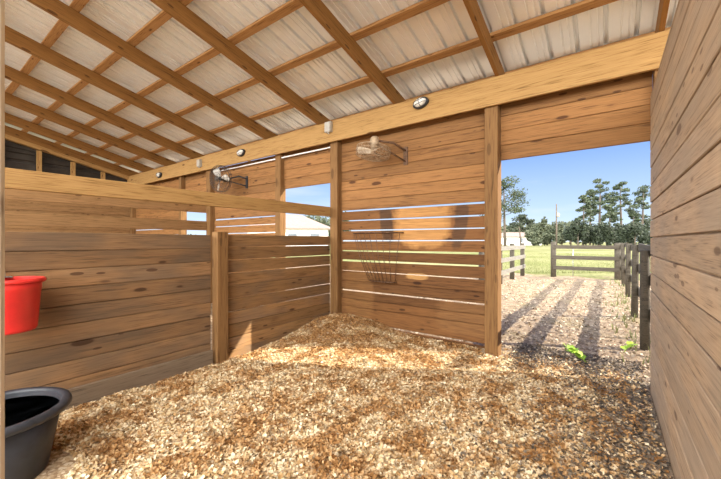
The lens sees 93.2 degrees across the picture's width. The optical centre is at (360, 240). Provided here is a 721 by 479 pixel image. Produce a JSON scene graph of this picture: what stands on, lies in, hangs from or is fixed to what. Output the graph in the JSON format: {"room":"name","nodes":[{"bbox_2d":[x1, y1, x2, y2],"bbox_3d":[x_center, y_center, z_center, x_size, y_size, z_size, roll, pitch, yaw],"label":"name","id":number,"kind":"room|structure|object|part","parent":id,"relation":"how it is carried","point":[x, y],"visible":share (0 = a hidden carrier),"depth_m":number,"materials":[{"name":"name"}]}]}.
{"room":"farm building","nodes":[
{"label":"farm building","id":0,"kind":"room"},
{"bbox_2d":[5,139,126,181],"bbox_3d":[-7.784,-2.009,7.448,0.030,2.117,4.900,0,0,36],"label":"wall","id":1,"kind":"structure","parent":0,"point":[17,156],"depth_m":7.97,"materials":[{"name":"wood"}]},
{"bbox_2d":[5,199,129,233],"bbox_3d":[-8.155,0.125,6.876,0.042,2.350,6.340,0,0,36],"label":"wall","id":2,"kind":"structure","parent":0,"point":[10,205],"depth_m":8.23,"materials":[{"name":"brown wood"}]},
{"bbox_2d":[5,134,128,179],"bbox_3d":[-7.528,-1.903,7.571,0.100,1.707,4.421,0,0,36],"label":"wall frame","id":3,"kind":"object","parent":2,"relation":"attached to","point":[41,149],"visible":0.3,"depth_m":8.10,"materials":[{"name":"brown wood"}]},
{"bbox_2d":[5,125,138,175],"bbox_3d":[-7.514,-2.339,7.556,0.040,1.437,5.392,0,0,36],"label":"rafter","id":4,"kind":"object","parent":3,"relation":"on","point":[10,131],"visible":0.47,"depth_m":8.17,"materials":[{"name":"orange wood"}]},
{"bbox_2d":[5,189,206,229],"bbox_3d":[-4.790,0.285,4.889,0.042,2.031,5.400,0,0,36],"label":"wall","id":5,"kind":"structure","parent":0,"point":[11,218],"depth_m":5.53,"materials":[{"name":"brown wood"}]},
{"bbox_2d":[5,232,329,390],"bbox_3d":[-2.021,0.636,2.945,0.051,1.414,5.290,0,0,36],"label":"wall","id":6,"kind":"structure","parent":0,"point":[112,304],"depth_m":3.02,"materials":[{"name":"brown wood"}]},
{"bbox_2d":[5,274,46,334],"bbox_3d":[-2.277,0.383,2.210,0.368,0.404,0.356,0,0,36],"label":"bucket","id":7,"kind":"object","parent":6,"relation":"hanging from","point":[22,293],"visible":0.91,"depth_m":2.16,"materials":[{"name":"red plastic"}]},
{"bbox_2d":[64,350,212,410],"bbox_3d":[-2.667,1.202,1.969,0.030,0.155,3.850,0,0,36],"label":"baseboard","id":8,"kind":"structure","parent":6,"relation":"attached to","point":[92,391],"depth_m":2.96,"materials":[{"name":"brown wood"}]},
{"bbox_2d":[5,0,678,172],"bbox_3d":[-1.678,-2.497,3.325,14.875,1.309,5.408,0,0,36],"label":"ceiling","id":9,"kind":"structure","parent":0,"point":[448,24],"depth_m":4.01,"materials":[{"name":"white metal"}]},
{"bbox_2d":[5,0,89,94],"bbox_3d":[-1.968,-2.572,2.906,14.700,0.057,0.095,0,0,36],"label":"purlin","id":10,"kind":"object","parent":9,"relation":"attached to","point":[60,26],"visible":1,"depth_m":4.31,"materials":[{"name":"brown wood"}]},
{"bbox_2d":[21,0,192,132],"bbox_3d":[-1.645,-2.443,3.351,14.700,0.057,0.095,0,0,36],"label":"purlin","id":11,"kind":"object","parent":9,"relation":"attached to","point":[162,17],"visible":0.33,"depth_m":4.42,"materials":[{"name":"brown wood"}]},
{"bbox_2d":[54,0,303,144],"bbox_3d":[-1.309,-2.309,3.812,14.700,0.057,0.095,0,0,36],"label":"purlin","id":12,"kind":"object","parent":9,"relation":"attached to","point":[290,6],"visible":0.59,"depth_m":4.12,"materials":[{"name":"brown wood"}]},
{"bbox_2d":[85,0,450,154],"bbox_3d":[-0.969,-2.173,4.281,14.700,0.057,0.095,0,0,36],"label":"purlin","id":13,"kind":"object","parent":9,"relation":"attached to","point":[422,6],"visible":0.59,"depth_m":3.91,"materials":[{"name":"brown wood"}]},
{"bbox_2d":[136,71,651,348],"bbox_3d":[-1.874,-0.224,6.255,11.015,3.034,0.042,0,0,36],"label":"wall","id":14,"kind":"structure","parent":0,"point":[456,320],"depth_m":4.24,"materials":[{"name":"brown wood"}]},
{"bbox_2d":[209,165,247,191],"bbox_3d":[-2.478,-1.150,6.317,0.703,0.496,0.332,0,0,8],"label":"wall fan","id":15,"kind":"object","parent":14,"relation":"attached to","point":[225,178],"visible":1,"depth_m":6.30,"materials":[{"name":"metal"}]},
{"bbox_3d":[-2.666,-1.266,6.322,0.160,0.200,0.054,0,0,10],"label":"blade","id":16,"kind":"part","parent":15,"relation":"part of","materials":[{"name":"plastic"}]},
{"bbox_2d":[353,232,403,282],"bbox_3d":[0.176,0.220,4.598,0.811,0.674,0.220,0,0,36],"label":"rack","id":17,"kind":"object","parent":14,"relation":"attached to","point":[359,233],"visible":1,"depth_m":4.52,"materials":[{"name":"metal"}]},
{"bbox_2d":[356,136,407,164],"bbox_3d":[0.237,-1.162,4.411,0.629,0.344,0.448,0,0,-35],"label":"wall fan","id":18,"kind":"object","parent":14,"relation":"attached to","point":[374,141],"visible":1,"depth_m":4.36,"materials":[{"name":"metal"}]},
{"bbox_3d":[0.052,-1.156,4.377,0.180,0.086,0.103,0,0,10],"label":"blade","id":19,"kind":"part","parent":18,"relation":"part of","materials":[{"name":"plastic"}]},
{"bbox_3d":[0.181,-1.220,4.363,0.121,0.228,0.123,0,0,36],"label":"motor","id":20,"kind":"part","parent":18,"relation":"part of","materials":[{"name":"metal"}]},
{"bbox_2d":[147,242,674,478],"bbox_3d":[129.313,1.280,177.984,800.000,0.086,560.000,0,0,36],"label":"ground","id":21,"kind":"structure","parent":0,"point":[593,277],"depth_m":6.98,"materials":[{"name":"beige soil"}]},
{"bbox_2d":[0,0,4,478],"bbox_3d":[-0.708,-0.500,0.608,0.110,3.600,0.090,0,0,36],"label":"post","id":22,"kind":"object","parent":21,"relation":"on","point":[2,2],"visible":1,"depth_m":0.61,"materials":[{"name":"brown wood"}]},
{"bbox_2d":[130,208,135,233],"bbox_3d":[-6.220,-0.217,9.328,0.130,3.035,0.100,0,0,36],"label":"post","id":23,"kind":"object","parent":21,"relation":"on","point":[132,210],"visible":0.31,"depth_m":9.29,"materials":[{"name":"brown wood"}]},
{"bbox_2d":[179,175,186,234],"bbox_3d":[-4.051,-0.217,7.775,0.105,3.035,0.137,0,0,36],"label":"post","id":24,"kind":"object","parent":21,"relation":"on","point":[182,215],"visible":0.31,"depth_m":7.73,"materials":[{"name":"brown wood"}]},
{"bbox_2d":[206,168,215,302],"bbox_3d":[-3.104,-0.217,7.086,0.148,3.035,0.137,0,0,36],"label":"post","id":25,"kind":"object","parent":21,"relation":"on","point":[210,215],"visible":0.31,"depth_m":7.02,"materials":[{"name":"brown wood"}]},
{"bbox_2d":[212,232,227,363],"bbox_3d":[-1.485,0.603,3.613,0.100,1.395,0.130,0,0,36],"label":"post","id":26,"kind":"object","parent":21,"relation":"on","point":[219,239],"visible":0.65,"depth_m":3.57,"materials":[{"name":"brown wood"}]},
{"bbox_2d":[275,153,285,302],"bbox_3d":[-1.369,-0.217,5.832,0.130,3.035,0.127,0,0,36],"label":"post","id":27,"kind":"object","parent":21,"relation":"on","point":[280,192],"visible":0.31,"depth_m":5.78,"materials":[{"name":"brown wood"}]},
{"bbox_2d":[221,147,329,170],"bbox_3d":[-1.702,-1.410,6.045,3.140,0.024,0.024,0,0,36],"label":"conduit","id":28,"kind":"object","parent":27,"relation":"attached to","point":[326,147],"visible":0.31,"depth_m":5.73,"materials":[{"name":"white paint"}]},
{"bbox_2d":[248,215,329,245],"bbox_3d":[-8.683,-0.950,42.000,9.900,4.600,7.400,0,0,-9],"label":"house","id":29,"kind":"object","parent":21,"relation":"on","point":[296,225],"visible":0.29,"depth_m":39.22,"materials":[{"name":"white paint"}]},
{"bbox_2d":[305,215,320,219],"bbox_3d":[-12.471,-2.534,74.672,6.861,7.769,6.622,0,0,36],"label":"tree","id":30,"kind":"object","parent":21,"relation":"on","point":[307,216],"visible":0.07,"depth_m":73.83,"materials":[{"name":"green plant"}]},
{"bbox_2d":[314,216,328,225],"bbox_3d":[-7.676,-1.742,64.678,5.559,6.183,4.463,0,0,-17],"label":"tree","id":31,"kind":"object","parent":21,"relation":"on","point":[323,219],"visible":0.09,"depth_m":63.94,"materials":[{"name":"green plant"}]},
{"bbox_2d":[315,216,329,235],"bbox_3d":[-4.954,-1.082,48.559,3.879,4.864,3.040,0,0,36],"label":"tree","id":32,"kind":"object","parent":21,"relation":"on","point":[319,217],"visible":0.04,"depth_m":48.19,"materials":[{"name":"green plant"}]},
{"bbox_2d":[330,140,342,313],"bbox_3d":[-0.358,-0.217,5.091,0.140,3.035,0.137,0,0,36],"label":"post","id":33,"kind":"object","parent":21,"relation":"on","point":[336,211],"visible":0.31,"depth_m":5.04,"materials":[{"name":"brown wood"}]},
{"bbox_2d":[5,167,329,216],"bbox_3d":[-2.047,-0.430,2.847,0.040,0.140,5.400,0,0,36],"label":"rail","id":34,"kind":"object","parent":33,"relation":"attached to","point":[19,179],"visible":1,"depth_m":2.97,"materials":[{"name":"brown wood"}]},
{"bbox_2d":[34,313,673,478],"bbox_3d":[-0.235,1.170,2.241,3.585,0.239,5.150,0,0,36],"label":"wood shavings","id":35,"kind":"object","parent":21,"relation":"on","point":[60,462],"visible":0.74,"depth_m":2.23},
{"bbox_2d":[5,386,72,478],"bbox_3d":[-1.901,1.064,1.764,0.630,0.372,0.630,0,0,36],"label":"tub","id":36,"kind":"object","parent":35,"relation":"on","point":[32,414],"visible":0.94,"depth_m":1.77,"materials":[{"name":"grey plastic"}]},
{"bbox_2d":[405,342,670,478],"bbox_3d":[1.283,1.235,2.295,1.207,0.099,4.007,0,0,36],"label":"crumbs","id":37,"kind":"object","parent":35,"relation":"on","point":[638,451],"visible":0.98,"depth_m":2.40,"materials":[{"name":"brown wood"}]},
{"bbox_2d":[485,105,500,356],"bbox_3d":[1.460,-0.217,3.758,0.140,3.035,0.157,0,0,36],"label":"post","id":38,"kind":"object","parent":21,"relation":"on","point":[492,114],"visible":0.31,"depth_m":3.69,"materials":[{"name":"brown wood"}]},
{"bbox_2d":[478,243,525,283],"bbox_3d":[4.581,0.755,10.701,0.182,1.350,5.248,0,0,36],"label":"fence","id":39,"kind":"object","parent":21,"relation":"on","point":[522,246],"visible":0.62,"depth_m":11.33,"materials":[{"name":"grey wood"}]},
{"bbox_3d":[3.069,0.755,8.648,0.148,1.350,0.148,0,0,36],"label":"post","id":40,"kind":"part","parent":39,"relation":"part of","materials":[{"name":"grey wood"}]},
{"bbox_3d":[4.127,0.755,10.104,0.148,1.350,0.148,0,0,36],"label":"post","id":41,"kind":"part","parent":39,"relation":"part of","materials":[{"name":"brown wood"}]},
{"bbox_3d":[4.670,0.220,10.698,0.035,0.130,1.600,0,0,36],"label":"rail","id":42,"kind":"part","parent":39,"relation":"part of","materials":[{"name":"grey wood"}]},
{"bbox_3d":[4.670,0.570,10.698,0.035,0.130,1.600,0,0,36],"label":"rail","id":43,"kind":"part","parent":39,"relation":"part of","materials":[{"name":"grey wood"}]},
{"bbox_3d":[4.670,0.930,10.698,0.035,0.130,1.600,0,0,36],"label":"rail","id":44,"kind":"part","parent":39,"relation":"part of","materials":[{"name":"grey wood"}]},
{"bbox_3d":[5.067,0.755,11.398,0.148,1.350,0.148,0,0,36],"label":"post","id":45,"kind":"part","parent":39,"relation":"part of","materials":[{"name":"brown wood"}]},
{"bbox_3d":[5.640,0.220,12.033,0.035,0.130,1.700,0,0,36],"label":"rail","id":46,"kind":"part","parent":39,"relation":"part of","materials":[{"name":"grey wood"}]},
{"bbox_3d":[5.640,0.570,12.033,0.035,0.130,1.700,0,0,36],"label":"rail","id":47,"kind":"part","parent":39,"relation":"part of","materials":[{"name":"grey wood"}]},
{"bbox_3d":[5.640,0.930,12.033,0.035,0.130,1.700,0,0,36],"label":"rail","id":48,"kind":"part","parent":39,"relation":"part of","materials":[{"name":"grey wood"}]},
{"bbox_3d":[6.067,0.755,12.774,0.148,1.350,0.148,0,0,36],"label":"post","id":49,"kind":"part","parent":39,"relation":"part of","materials":[{"name":"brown wood"}]},
{"bbox_2d":[479,175,529,250],"bbox_3d":[18.939,-3.629,46.753,7.557,10.164,7.326,0,0,36],"label":"pine tree","id":50,"kind":"object","parent":21,"relation":"on","point":[512,180],"visible":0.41,"depth_m":45.51,"materials":[{"name":"green plant"}]},
{"bbox_3d":[18.950,-5.706,46.745,7.584,6.010,7.326,0,0,36],"label":"crown","id":51,"kind":"part","parent":50,"relation":"part of","materials":[{"name":"green plant"}]},
{"bbox_2d":[502,225,513,231],"bbox_3d":[58.448,-2.643,135.269,6.337,7.986,6.971,0,0,36],"label":"tree","id":52,"kind":"object","parent":21,"relation":"on","point":[507,228],"visible":0.25,"depth_m":133.47,"materials":[{"name":"green plant"}]},
{"bbox_2d":[390,277,650,387],"bbox_3d":[3.889,1.270,7.559,4.437,0.103,9.050,0,0,36],"label":"litter","id":53,"kind":"object","parent":21,"relation":"on","point":[633,355],"visible":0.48,"depth_m":5.27,"materials":[{"name":"wood"}]},
{"bbox_2d":[512,222,528,232],"bbox_3d":[57.299,-2.902,122.054,5.593,8.504,7.597,0,0,36],"label":"tree","id":54,"kind":"object","parent":21,"relation":"on","point":[514,228],"visible":0.34,"depth_m":120.80,"materials":[{"name":"green plant"}]},
{"bbox_2d":[507,214,535,242],"bbox_3d":[28.038,-1.658,59.818,4.785,6.235,5.201,0,0,36],"label":"pine tree","id":55,"kind":"object","parent":21,"relation":"on","point":[523,219],"visible":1,"depth_m":59.77,"materials":[{"name":"green plant"}]},
{"bbox_3d":[28.038,-3.280,59.818,4.785,2.991,5.201,0,0,36],"label":"crown","id":56,"kind":"part","parent":55,"relation":"part of","materials":[{"name":"green plant"}]},
{"bbox_2d":[501,232,541,244],"bbox_3d":[48.299,-0.700,108.000,14.900,4.100,8.900,0,0,0],"label":"house","id":57,"kind":"object","parent":21,"relation":"on","point":[511,237],"visible":0.36,"depth_m":104.01,"materials":[{"name":"white paint"}]},
{"bbox_2d":[527,222,535,231],"bbox_3d":[68.755,-3.245,138.347,7.156,9.190,5.396,0,0,36],"label":"tree","id":58,"kind":"object","parent":21,"relation":"on","point":[531,227],"visible":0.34,"depth_m":136.35,"materials":[{"name":"green plant"}]},
{"bbox_2d":[524,230,542,245],"bbox_3d":[45.524,-0.805,89.607,4.456,4.309,4.541,0,0,36],"label":"tree","id":59,"kind":"object","parent":21,"relation":"on","point":[534,238],"visible":1,"depth_m":88.90,"materials":[{"name":"green plant"}]},
{"bbox_2d":[533,216,550,233],"bbox_3d":[64.755,-3.741,121.951,5.918,10.182,4.646,0,0,36],"label":"tree","id":60,"kind":"object","parent":21,"relation":"on","point":[542,225],"visible":0.5,"depth_m":120.73,"materials":[{"name":"green plant"}]},
{"bbox_2d":[541,232,555,245],"bbox_3d":[50.204,-0.562,92.361,5.118,3.825,3.946,0,0,36],"label":"tree","id":61,"kind":"object","parent":21,"relation":"on","point":[547,237],"visible":0.85,"depth_m":91.54,"materials":[{"name":"green plant"}]},
{"bbox_2d":[556,204,559,244],"bbox_3d":[35.769,-2.600,61.904,0.628,8.300,0.395,0,0,36],"label":"utility pole","id":62,"kind":"object","parent":21,"relation":"on","point":[557,214],"visible":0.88,"depth_m":61.90,"materials":[{"name":"brown wood"}]},
{"bbox_2d":[549,221,567,244],"bbox_3d":[71.360,-2.956,122.014,6.688,8.611,6.544,0,0,36],"label":"tree","id":63,"kind":"object","parent":21,"relation":"on","point":[560,226],"visible":0.39,"depth_m":120.98,"materials":[{"name":"green plant"}]},
{"bbox_2d":[554,232,565,243],"bbox_3d":[53.557,-0.574,89.918,4.301,3.848,4.844,0,0,36],"label":"tree","id":64,"kind":"object","parent":21,"relation":"on","point":[560,237],"visible":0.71,"depth_m":89.09,"materials":[{"name":"green plant"}]},
{"bbox_2d":[562,226,574,244],"bbox_3d":[52.207,-1.467,84.148,4.193,5.634,3.539,0,0,36],"label":"tree","id":65,"kind":"object","parent":21,"relation":"on","point":[566,232],"visible":0.4,"depth_m":84.21,"materials":[{"name":"green plant"}]},
{"bbox_2d":[561,343,585,361],"bbox_3d":[2.324,1.195,3.697,0.164,0.156,0.254,0,0,-19],"label":"weed","id":66,"kind":"object","parent":21,"relation":"on","point":[571,348],"visible":1,"depth_m":3.69,"materials":[{"name":"green plant"}]},
{"bbox_2d":[502,253,651,272],"bbox_3d":[15.695,1.234,26.110,13.104,0.091,32.219,0,0,36],"label":"grass","id":67,"kind":"structure","parent":21,"relation":"on","point":[593,254],"depth_m":18.21,"materials":[{"name":"green plant"}]},
{"bbox_2d":[569,219,589,244],"bbox_3d":[47.022,-1.701,73.217,3.990,6.103,3.452,0,0,36],"label":"tree","id":68,"kind":"object","parent":21,"relation":"on","point":[576,233],"visible":1,"depth_m":72.67,"materials":[{"name":"green plant"}]},
{"bbox_2d":[571,195,591,244],"bbox_3d":[62.557,-5.852,96.158,5.407,14.615,6.844,0,0,36],"label":"pine tree","id":69,"kind":"object","parent":21,"relation":"on","point":[583,198],"visible":0.71,"depth_m":95.61,"materials":[{"name":"green plant"}]},
{"bbox_3d":[62.557,-7.588,96.157,5.406,11.144,6.844,0,0,36],"label":"crown","id":70,"kind":"part","parent":69,"relation":"part of","materials":[{"name":"green plant"}]},
{"bbox_2d":[551,242,620,280],"bbox_3d":[7.710,0.730,11.760,2.028,1.400,0.186,0,0,36],"label":"fence","id":71,"kind":"object","parent":21,"relation":"on","point":[617,246],"visible":0.91,"depth_m":11.59,"materials":[{"name":"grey wood"}]},
{"bbox_3d":[6.964,0.730,12.307,0.178,1.400,0.178,0,0,36],"label":"post","id":72,"kind":"part","parent":71,"relation":"part of","materials":[{"name":"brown wood"}]},
{"bbox_3d":[7.686,0.210,11.684,1.900,0.130,0.035,0,0,36],"label":"rail","id":73,"kind":"part","parent":71,"relation":"part of","materials":[{"name":"brown wood"}]},
{"bbox_3d":[7.686,0.580,11.684,1.900,0.130,0.035,0,0,36],"label":"rail","id":74,"kind":"part","parent":71,"relation":"part of","materials":[{"name":"brown wood"}]},
{"bbox_3d":[7.686,0.950,11.684,1.900,0.130,0.035,0,0,36],"label":"rail","id":75,"kind":"part","parent":71,"relation":"part of","materials":[{"name":"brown wood"}]},
{"bbox_3d":[8.461,0.745,11.220,0.178,1.370,0.178,0,0,36],"label":"post","id":76,"kind":"part","parent":71,"relation":"part of","materials":[{"name":"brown wood"}]},
{"bbox_2d":[585,189,598,244],"bbox_3d":[75.245,-7.923,111.899,5.384,18.750,6.401,0,0,36],"label":"pine tree","id":77,"kind":"object","parent":21,"relation":"on","point":[593,206],"visible":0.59,"depth_m":111.21,"materials":[{"name":"green plant"}]},
{"bbox_3d":[75.451,-12.508,111.377,5.330,9.581,5.843,0,0,11],"label":"crown","id":78,"kind":"part","parent":77,"relation":"part of","materials":[{"name":"green plant"}]},
{"bbox_2d":[585,223,604,244],"bbox_3d":[50.380,-1.268,73.808,4.040,5.236,3.509,0,0,36],"label":"tree","id":79,"kind":"object","parent":21,"relation":"on","point":[594,237],"visible":0.88,"depth_m":72.98,"materials":[{"name":"green plant"}]},
{"bbox_2d":[584,178,616,244],"bbox_3d":[56.246,-6.706,79.951,6.632,16.324,7.401,0,0,36],"label":"pine tree","id":80,"kind":"object","parent":21,"relation":"on","point":[600,202],"visible":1,"depth_m":79.53,"materials":[{"name":"green plant"}]},
{"bbox_3d":[56.111,-9.578,79.891,6.666,10.581,6.315,0,0,-34],"label":"crown","id":81,"kind":"part","parent":80,"relation":"part of","materials":[{"name":"green plant"}]},
{"bbox_2d":[596,196,619,225],"bbox_3d":[72.584,-5.972,100.167,6.808,14.856,6.488,0,0,36],"label":"pine tree","id":82,"kind":"object","parent":21,"relation":"on","point":[607,201],"visible":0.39,"depth_m":99.00,"materials":[{"name":"green plant"}]},
{"bbox_2d":[597,221,619,244],"bbox_3d":[53.163,-1.545,73.243,4.190,5.790,3.485,0,0,36],"label":"tree","id":83,"kind":"object","parent":21,"relation":"on","point":[610,237],"visible":0.93,"depth_m":72.42,"materials":[{"name":"green plant"}]},
{"bbox_2d":[612,224,627,242],"bbox_3d":[56.228,-1.176,74.049,3.012,5.051,3.280,0,0,36],"label":"tree","id":84,"kind":"object","parent":21,"relation":"on","point":[622,232],"visible":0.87,"depth_m":73.51,"materials":[{"name":"green plant"}]},
{"bbox_2d":[605,181,639,226],"bbox_3d":[61.238,-6.279,80.232,7.009,15.474,6.081,0,0,36],"label":"pine tree","id":85,"kind":"object","parent":21,"relation":"on","point":[624,198],"visible":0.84,"depth_m":79.59,"materials":[{"name":"green plant"}]},
{"bbox_2d":[606,278,650,364],"bbox_3d":[5.574,1.215,7.090,0.803,0.130,9.040,0,0,36],"label":"weeds","id":86,"kind":"object","parent":21,"relation":"on","point":[615,281],"visible":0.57,"depth_m":5.43,"materials":[{"name":"green plant"}]},
{"bbox_2d":[620,341,636,351],"bbox_3d":[3.103,1.222,3.963,0.200,0.102,0.113,0,0,-7],"label":"weed","id":87,"kind":"object","parent":21,"relation":"on","point":[629,343],"visible":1,"depth_m":3.94,"materials":[{"name":"green plant"}]},
{"bbox_2d":[628,210,641,224],"bbox_3d":[89.420,-4.378,111.937,6.070,11.664,7.433,0,0,36],"label":"pine tree","id":88,"kind":"object","parent":21,"relation":"on","point":[635,219],"visible":0.27,"depth_m":111.83,"materials":[{"name":"green plant"}]},
{"bbox_2d":[626,221,644,244],"bbox_3d":[58.817,-1.480,73.306,3.528,5.659,3.687,0,0,36],"label":"tree","id":89,"kind":"object","parent":21,"relation":"on","point":[635,229],"visible":0.96,"depth_m":72.75,"materials":[{"name":"green plant"}]},
{"bbox_2d":[621,242,652,350],"bbox_3d":[5.713,0.731,7.250,0.154,1.400,10.251,0,0,36],"label":"fence","id":90,"kind":"object","parent":21,"relation":"on","point":[631,282],"visible":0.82,"depth_m":4.95,"materials":[{"name":"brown wood"}]},
{"bbox_3d":[7.449,0.745,9.668,0.120,1.371,0.099,0,0,36],"label":"post","id":91,"kind":"part","parent":90,"relation":"part of","materials":[{"name":"brown wood"}]},
{"bbox_3d":[5.992,0.745,7.636,0.107,1.370,0.099,0,0,36],"label":"post","id":92,"kind":"part","parent":90,"relation":"part of","materials":[{"name":"brown wood"}]},
{"bbox_3d":[4.614,0.745,5.733,0.116,1.371,0.099,0,0,36],"label":"post","id":93,"kind":"part","parent":90,"relation":"part of","materials":[{"name":"brown wood"}]},
{"bbox_3d":[4.058,0.114,4.870,0.035,0.130,2.050,0,1,36],"label":"rail","id":94,"kind":"part","parent":90,"relation":"part of","materials":[{"name":"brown wood"}]},
{"bbox_3d":[3.402,0.770,4.079,0.099,1.320,0.099,0,0,36],"label":"post","id":95,"kind":"part","parent":90,"relation":"part of","materials":[{"name":"brown wood"}]},
{"bbox_2d":[624,184,650,224],"bbox_3d":[74.440,-6.666,90.162,7.673,16.244,7.117,0,0,36],"label":"pine tree","id":96,"kind":"object","parent":21,"relation":"on","point":[644,189],"visible":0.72,"depth_m":89.77,"materials":[{"name":"green plant"}]},
{"bbox_2d":[637,222,651,244],"bbox_3d":[69.870,-1.748,83.639,3.533,6.197,3.584,0,0,36],"label":"tree","id":97,"kind":"object","parent":21,"relation":"on","point":[644,238],"visible":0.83,"depth_m":83.39,"materials":[{"name":"green plant"}]},
{"bbox_2d":[653,70,657,85],"bbox_3d":[2.604,-0.217,2.927,0.137,3.035,0.157,0,0,36],"label":"post","id":98,"kind":"object","parent":21,"relation":"on","point":[654,71],"visible":0.02,"depth_m":2.91,"materials":[{"name":"brown wood"}]},
{"bbox_2d":[127,29,669,183],"bbox_3d":[-0.438,-1.600,5.011,14.600,0.300,0.038,0,0,36],"label":"beam","id":99,"kind":"structure","parent":98,"relation":"attached to","point":[643,54],"depth_m":3.78,"materials":[{"name":"brown wood"}]},
{"bbox_2d":[5,112,153,171],"bbox_3d":[-6.753,-2.339,7.003,0.040,1.437,5.392,0,0,36],"label":"rafter","id":100,"kind":"object","parent":99,"relation":"on","point":[10,119],"visible":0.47,"depth_m":7.52,"materials":[{"name":"orange wood"}]},
{"bbox_2d":[5,92,176,165],"bbox_3d":[-5.799,-2.339,6.310,0.040,1.437,5.392,0,0,36],"label":"rafter","id":101,"kind":"object","parent":99,"relation":"on","point":[11,100],"visible":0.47,"depth_m":6.71,"materials":[{"name":"orange wood"}]},
{"bbox_2d":[5,65,204,158],"bbox_3d":[-4.828,-2.339,5.604,0.040,1.437,5.392,0,0,36],"label":"rafter","id":102,"kind":"object","parent":99,"relation":"on","point":[12,74],"visible":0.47,"depth_m":5.87,"materials":[{"name":"orange wood"}]},
{"bbox_2d":[5,25,248,161],"bbox_3d":[-3.841,-2.339,4.887,0.040,1.437,5.392,0,0,36],"label":"rafter","id":103,"kind":"object","parent":99,"relation":"on","point":[13,37],"visible":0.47,"depth_m":5.00,"materials":[{"name":"orange wood"}]},
{"bbox_2d":[27,0,277,138],"bbox_3d":[-2.870,-2.339,4.182,0.040,1.437,5.392,0,0,36],"label":"rafter","id":104,"kind":"object","parent":99,"relation":"on","point":[58,9],"visible":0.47,"depth_m":4.31,"materials":[{"name":"orange wood"}]},
{"bbox_2d":[197,159,201,167],"bbox_3d":[-3.340,-1.597,7.057,0.110,0.175,0.062,0,0,36],"label":"junction box","id":105,"kind":"object","parent":99,"relation":"attached to","point":[199,161],"visible":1,"depth_m":7.03,"materials":[{"name":"grey plastic"}]},
{"bbox_2d":[150,0,329,124],"bbox_3d":[-1.859,-2.339,3.447,0.040,1.437,5.392,0,0,36],"label":"rafter","id":106,"kind":"object","parent":99,"relation":"on","point":[176,9],"visible":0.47,"depth_m":3.97,"materials":[{"name":"orange wood"}]},
{"bbox_2d":[237,149,244,156],"bbox_3d":[-2.192,-1.610,6.203,0.201,0.130,0.094,0,0,36],"label":"light","id":107,"kind":"object","parent":99,"relation":"attached to","point":[240,152],"visible":1,"depth_m":6.17,"materials":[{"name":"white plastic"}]},
{"bbox_2d":[324,121,332,133],"bbox_3d":[-0.468,-1.647,4.970,0.110,0.175,0.062,0,0,36],"label":"junction box","id":108,"kind":"object","parent":99,"relation":"attached to","point":[328,126],"visible":1,"depth_m":4.94,"materials":[{"name":"grey plastic"}]},
{"bbox_2d":[299,0,405,103],"bbox_3d":[-0.791,-2.339,2.671,0.040,1.437,5.392,0,0,36],"label":"rafter","id":109,"kind":"object","parent":99,"relation":"on","point":[318,9],"visible":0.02,"depth_m":3.60,"materials":[{"name":"orange wood"}]},
{"bbox_2d":[413,96,428,108],"bbox_3d":[0.712,-1.665,4.093,0.201,0.130,0.094,0,0,36],"label":"light","id":110,"kind":"object","parent":99,"relation":"attached to","point":[421,102],"visible":1,"depth_m":4.07,"materials":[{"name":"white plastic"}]},
{"bbox_2d":[463,0,504,76],"bbox_3d":[0.224,-2.339,1.934,0.040,1.437,5.392,0,0,36],"label":"rafter","id":111,"kind":"object","parent":99,"relation":"on","point":[472,6],"visible":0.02,"depth_m":3.20,"materials":[{"name":"orange wood"}]},
{"bbox_2d":[652,0,669,73],"bbox_3d":[1.288,-2.339,1.161,0.040,1.437,5.392,0,0,36],"label":"rafter","id":112,"kind":"object","parent":99,"relation":"on","point":[663,4],"visible":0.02,"depth_m":2.74,"materials":[{"name":"orange wood"}]},
{"bbox_3d":[3.909,-2.339,-0.744,0.040,0.185,5.496,0,-13,36],"label":"rafter","id":113,"kind":"object","parent":99,"relation":"on","visible":0},
{"bbox_2d":[114,0,617,165],"bbox_3d":[-0.604,-2.027,4.783,14.700,0.057,0.095,0,0,36],"label":"purlin","id":114,"kind":"object","parent":113,"relation":"on","point":[585,5],"visible":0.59,"depth_m":3.70,"materials":[{"name":"brown wood"}]},
{"bbox_2d":[140,27,670,172],"bbox_3d":[-0.245,-1.884,5.276,14.700,0.057,0.095,0,0,36],"label":"purlin","id":115,"kind":"object","parent":113,"relation":"on","point":[668,28],"visible":0.23,"depth_m":3.99,"materials":[{"name":"brown wood"}]},
{"bbox_2d":[650,0,720,478],"bbox_3d":[0.897,0.030,0.708,0.041,2.521,5.400,0,0,36],"label":"wall","id":116,"kind":"structure","parent":0,"point":[685,102],"depth_m":1.53,"materials":[{"name":"brown wood"}]}
]}

